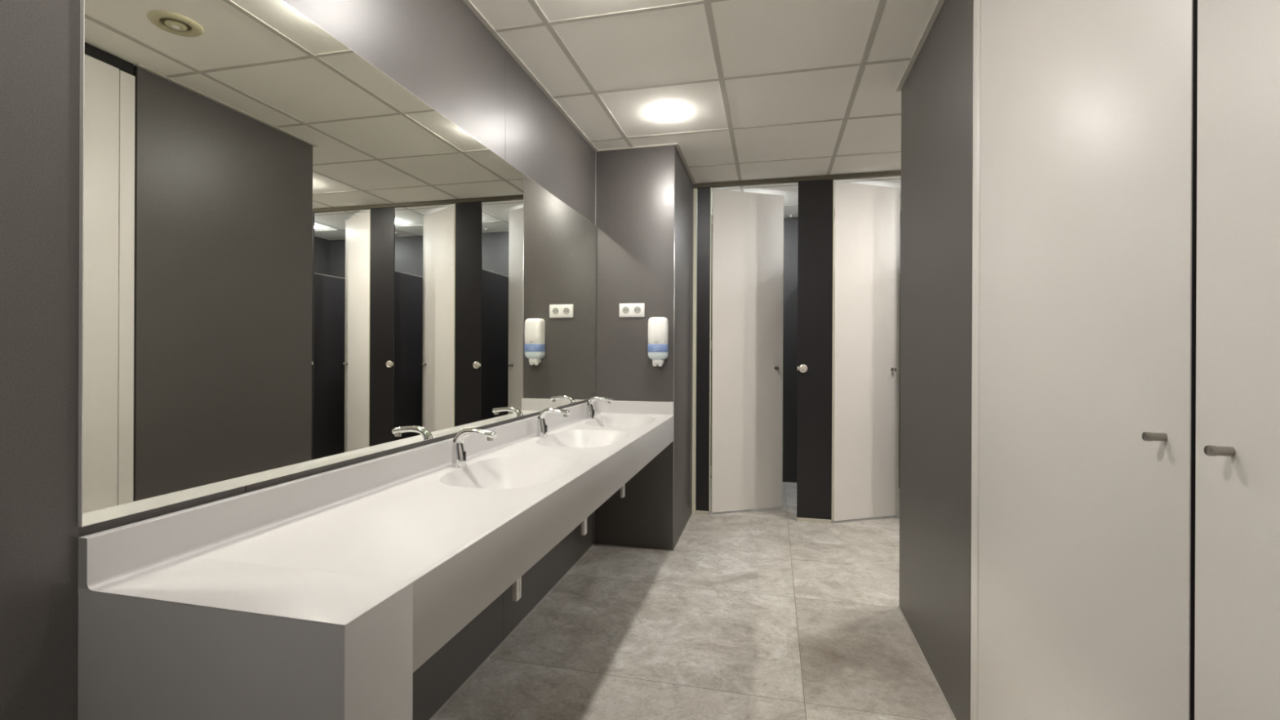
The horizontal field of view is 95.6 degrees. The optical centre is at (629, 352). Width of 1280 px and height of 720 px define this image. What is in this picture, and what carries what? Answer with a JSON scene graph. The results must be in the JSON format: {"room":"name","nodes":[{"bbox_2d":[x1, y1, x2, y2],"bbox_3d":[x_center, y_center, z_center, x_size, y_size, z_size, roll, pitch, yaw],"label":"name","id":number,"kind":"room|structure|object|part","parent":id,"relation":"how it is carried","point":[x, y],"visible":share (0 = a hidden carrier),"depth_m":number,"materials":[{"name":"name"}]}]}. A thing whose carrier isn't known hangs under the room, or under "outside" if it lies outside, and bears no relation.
{"room":"public restroom","nodes":[
{"label":"public restroom","id":0,"kind":"room"},
{"bbox_2d":[0,0,595,719],"bbox_3d":[-0.989,-0.035,0.666,0.120,2.425,6.021,0,0,14],"label":"wall","id":1,"kind":"structure","parent":0,"point":[440,51],"depth_m":0.90,"materials":[{"name":"paint"}]},
{"bbox_2d":[77,0,596,527],"bbox_3d":[-0.534,-0.250,2.241,0.008,1.052,2.736,0,0,14],"label":"wall mirror","id":2,"kind":"object","parent":1,"relation":"attached to","point":[291,261],"visible":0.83,"depth_m":1.28,"materials":[{"name":"white mirror"}]},
{"bbox_2d":[78,400,597,590],"bbox_3d":[-0.526,0.339,2.241,0.028,0.091,2.740,0,0,14],"label":"backsplash","id":3,"kind":"structure","parent":1,"relation":"attached to","point":[107,557],"depth_m":1.21,"materials":[{"name":"grey"}]},
{"bbox_2d":[593,151,596,543],"bbox_3d":[-0.209,-0.027,3.572,0.004,2.415,0.004,0,0,14],"label":"trim","id":4,"kind":"structure","parent":1,"relation":"attached to","point":[596,152],"depth_m":3.57,"materials":[{"name":"grey metal"}]},
{"bbox_2d":[494,0,911,209],"bbox_3d":[1.151,-1.231,1.211,3.765,0.003,8.100,0,0,14],"label":"ceiling grid","id":5,"kind":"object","parent":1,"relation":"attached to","point":[707,3],"depth_m":2.59,"materials":[{"name":"grey metal"}]},
{"bbox_2d":[462,0,944,184],"bbox_3d":[-0.300,-1.236,1.244,6.706,0.007,3.451,0,0,-42],"label":"trim","id":6,"kind":"structure","parent":1,"relation":"attached to","point":[937,8],"depth_m":2.51,"materials":[{"name":"grey"}]},
{"bbox_2d":[594,145,697,550],"bbox_3d":[0.232,-0.026,4.588,0.614,2.418,2.180,0,0,14],"label":"wall","id":7,"kind":"structure","parent":0,"point":[635,187],"depth_m":3.52,"materials":[{"name":"laminate"}]},
{"bbox_2d":[619,302,644,317],"bbox_3d":[0.016,-0.254,3.512,0.156,0.083,0.014,0,0,14],"label":"wall socket","id":8,"kind":"object","parent":7,"relation":"attached to","point":[635,309],"visible":1,"depth_m":3.51,"materials":[{"name":"white plastic"}]},
{"bbox_2d":[647,316,668,366],"bbox_3d":[0.169,-0.061,3.438,0.114,0.292,0.084,0,0,14],"label":"soap dispenser","id":9,"kind":"object","parent":7,"relation":"attached to","point":[658,326],"visible":1,"depth_m":3.40,"materials":[{"name":"white plastic"}]},
{"bbox_2d":[672,145,675,550],"bbox_3d":[0.268,-0.025,3.458,0.006,2.415,0.006,0,0,14],"label":"trim","id":10,"kind":"structure","parent":7,"relation":"attached to","point":[674,145],"depth_m":3.46,"materials":[{"name":"grey metal"}]},
{"bbox_2d":[692,188,697,513],"bbox_3d":[0.482,-0.009,4.273,0.026,2.386,0.022,0,0,14],"label":"channel","id":11,"kind":"object","parent":7,"relation":"attached to","point":[695,193],"visible":1,"depth_m":4.26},
{"bbox_2d":[431,477,953,719],"bbox_3d":[1.155,1.237,1.269,4.005,0.100,8.220,0,0,14],"label":"floor","id":12,"kind":"structure","parent":0,"point":[766,613],"depth_m":2.43,"materials":[{"name":"tile"}]},
{"bbox_2d":[77,400,673,719],"bbox_3d":[-0.302,0.737,2.185,0.493,0.886,2.740,0,0,14],"label":"countertop","id":13,"kind":"structure","parent":12,"relation":"on","point":[322,596],"depth_m":1.01,"materials":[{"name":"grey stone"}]},
{"bbox_3d":[-0.612,0.776,0.931,0.493,0.806,0.157,0,0,14],"label":"panel","id":14,"kind":"part","parent":13,"relation":"part of","materials":[{"name":"grey stone"}]},
{"bbox_2d":[451,427,496,467],"bbox_3d":[-0.506,0.310,1.887,0.154,0.127,0.051,0,0,14],"label":"tap","id":15,"kind":"object","parent":13,"relation":"on","point":[459,455],"visible":1,"depth_m":1.88,"materials":[{"name":"silver metal"}]},
{"bbox_2d":[439,454,578,488],"bbox_3d":[-0.366,0.430,1.856,0.352,0.112,0.524,0,0,14],"label":"basin","id":16,"kind":"object","parent":13,"relation":"in","point":[492,471],"depth_m":2.01,"materials":[{"name":"grey ceramic"}]},
{"bbox_2d":[536,408,569,436],"bbox_3d":[-0.338,0.311,2.580,0.154,0.127,0.051,0,0,14],"label":"tap","id":17,"kind":"object","parent":13,"relation":"on","point":[541,424],"visible":1,"depth_m":2.57,"materials":[{"name":"grey metal"}]},
{"bbox_2d":[535,429,629,447],"bbox_3d":[-0.195,0.431,2.550,0.352,0.112,0.524,0,0,14],"label":"basin","id":18,"kind":"object","parent":13,"relation":"in","point":[562,437],"depth_m":2.73,"materials":[{"name":"grey ceramic"}]},
{"bbox_2d":[586,395,613,418],"bbox_3d":[-0.167,0.312,3.275,0.154,0.127,0.051,0,0,14],"label":"tap","id":19,"kind":"object","parent":13,"relation":"on","point":[590,411],"visible":1,"depth_m":3.27,"materials":[{"name":"grey metal"}]},
{"bbox_2d":[584,415,656,426],"bbox_3d":[-0.041,0.432,3.176,0.352,0.112,0.524,0,0,14],"label":"basin","id":20,"kind":"object","parent":13,"relation":"in","point":[599,420],"depth_m":3.37,"materials":[{"name":"grey ceramic"}]},
{"bbox_2d":[696,186,711,515],"bbox_3d":[0.546,-0.009,4.249,0.104,2.386,0.026,0,0,14],"label":"pilaster","id":21,"kind":"object","parent":12,"relation":"on","point":[704,195],"visible":1,"depth_m":4.25,"materials":[{"name":"black laminate"}]},
{"bbox_2d":[710,188,783,512],"bbox_3d":[0.886,-0.009,4.315,0.594,2.362,0.049,0,0,-16],"label":"door","id":22,"kind":"structure","parent":21,"relation":"attached to","point":[746,469],"depth_m":4.32,"materials":[{"name":"beige laminate"}]},
{"bbox_2d":[796,179,834,523],"bbox_3d":[1.302,-0.005,4.059,0.242,2.386,0.032,0,0,14],"label":"pilaster","id":23,"kind":"object","parent":12,"relation":"on","point":[815,234],"visible":1,"depth_m":4.06,"materials":[{"name":"black laminate"}]},
{"bbox_2d":[832,181,900,520],"bbox_3d":[1.688,-0.006,4.109,0.559,2.362,0.049,0,0,-16],"label":"door","id":24,"kind":"structure","parent":23,"relation":"attached to","point":[867,217],"depth_m":4.11,"materials":[{"name":"beige laminate"}]},
{"bbox_2d":[970,0,1279,719],"bbox_3d":[1.061,-0.022,0.789,0.576,2.417,1.830,0,0,14],"label":"tall cabinet","id":25,"kind":"object","parent":12,"relation":"on","point":[1125,544],"visible":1,"depth_m":0.98,"materials":[{"name":"white laminate"}]},
{"bbox_3d":[0.914,-0.002,1.249,0.019,2.363,0.869,0,0,14],"label":"door","id":26,"kind":"part","parent":25,"relation":"part of","materials":[{"name":"laminate"}]},
{"bbox_3d":[0.800,0.129,0.884,0.026,0.014,0.014,0,0,14],"label":"handle","id":27,"kind":"part","parent":25,"relation":"part of","materials":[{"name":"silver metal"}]},
{"bbox_3d":[0.769,0.129,0.756,0.026,0.014,0.014,0,0,14],"label":"handle","id":28,"kind":"part","parent":25,"relation":"part of","materials":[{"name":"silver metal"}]},
{"bbox_3d":[0.704,-0.003,0.395,0.019,2.363,0.868,0,0,14],"label":"door","id":29,"kind":"part","parent":25,"relation":"part of","materials":[{"name":"laminate"}]},
{"bbox_2d":[470,0,937,217],"bbox_3d":[1.166,-1.290,1.269,4.005,0.116,8.220,0,0,14],"label":"ceiling","id":30,"kind":"structure","parent":0,"point":[669,46],"depth_m":2.58,"materials":[{"name":"tile"}]},
{"bbox_2d":[657,106,680,117],"bbox_3d":[0.205,-1.224,2.989,0.120,0.025,0.120,0,0,14],"label":"recessed light","id":31,"kind":"object","parent":30,"relation":"in","point":[668,112],"visible":1,"depth_m":2.96,"materials":[{"name":"white"}]},
{"bbox_2d":[659,109,678,116],"bbox_3d":[0.205,-1.226,2.989,0.096,0.012,0.096,0,0,14],"label":"diffuser","id":32,"kind":"object","parent":31,"relation":"attached to","point":[663,113],"depth_m":2.97,"materials":[{"name":"white plastic"}]},
{"bbox_2d":[710,212,901,488],"bbox_3d":[2.415,-0.017,5.121,3.372,2.418,0.100,0,0,14],"label":"wall","id":33,"kind":"structure","parent":0,"point":[791,224],"depth_m":5.30,"materials":[{"name":"grey laminate"}]},
{"bbox_2d":[898,0,973,719],"bbox_3d":[2.225,-0.017,1.958,2.226,2.418,0.993,0,0,14],"label":"wall","id":34,"kind":"structure","parent":0,"point":[937,91],"depth_m":2.07,"materials":[{"name":"laminate"}]},
{"bbox_2d":[429,513,955,719],"bbox_3d":[0.885,1.183,2.957,4.308,0.005,2.746,0,0,-15],"label":"trim","id":35,"kind":"structure","parent":34,"relation":"attached to","point":[899,607],"depth_m":2.33,"materials":[{"name":"grey"}]},
{"bbox_3d":[2.082,-0.002,3.867,0.241,2.386,0.032,0,0,14],"label":"pilaster","id":36,"kind":"object","parent":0,"visible":0},
{"bbox_2d":[693,169,901,188],"bbox_3d":[2.062,-1.212,3.877,3.272,0.028,0.040,0,0,14],"label":"rail","id":37,"kind":"object","parent":36,"relation":"on","point":[889,173],"visible":0.42,"depth_m":4.08,"materials":[{"name":"brown"}]}
]}

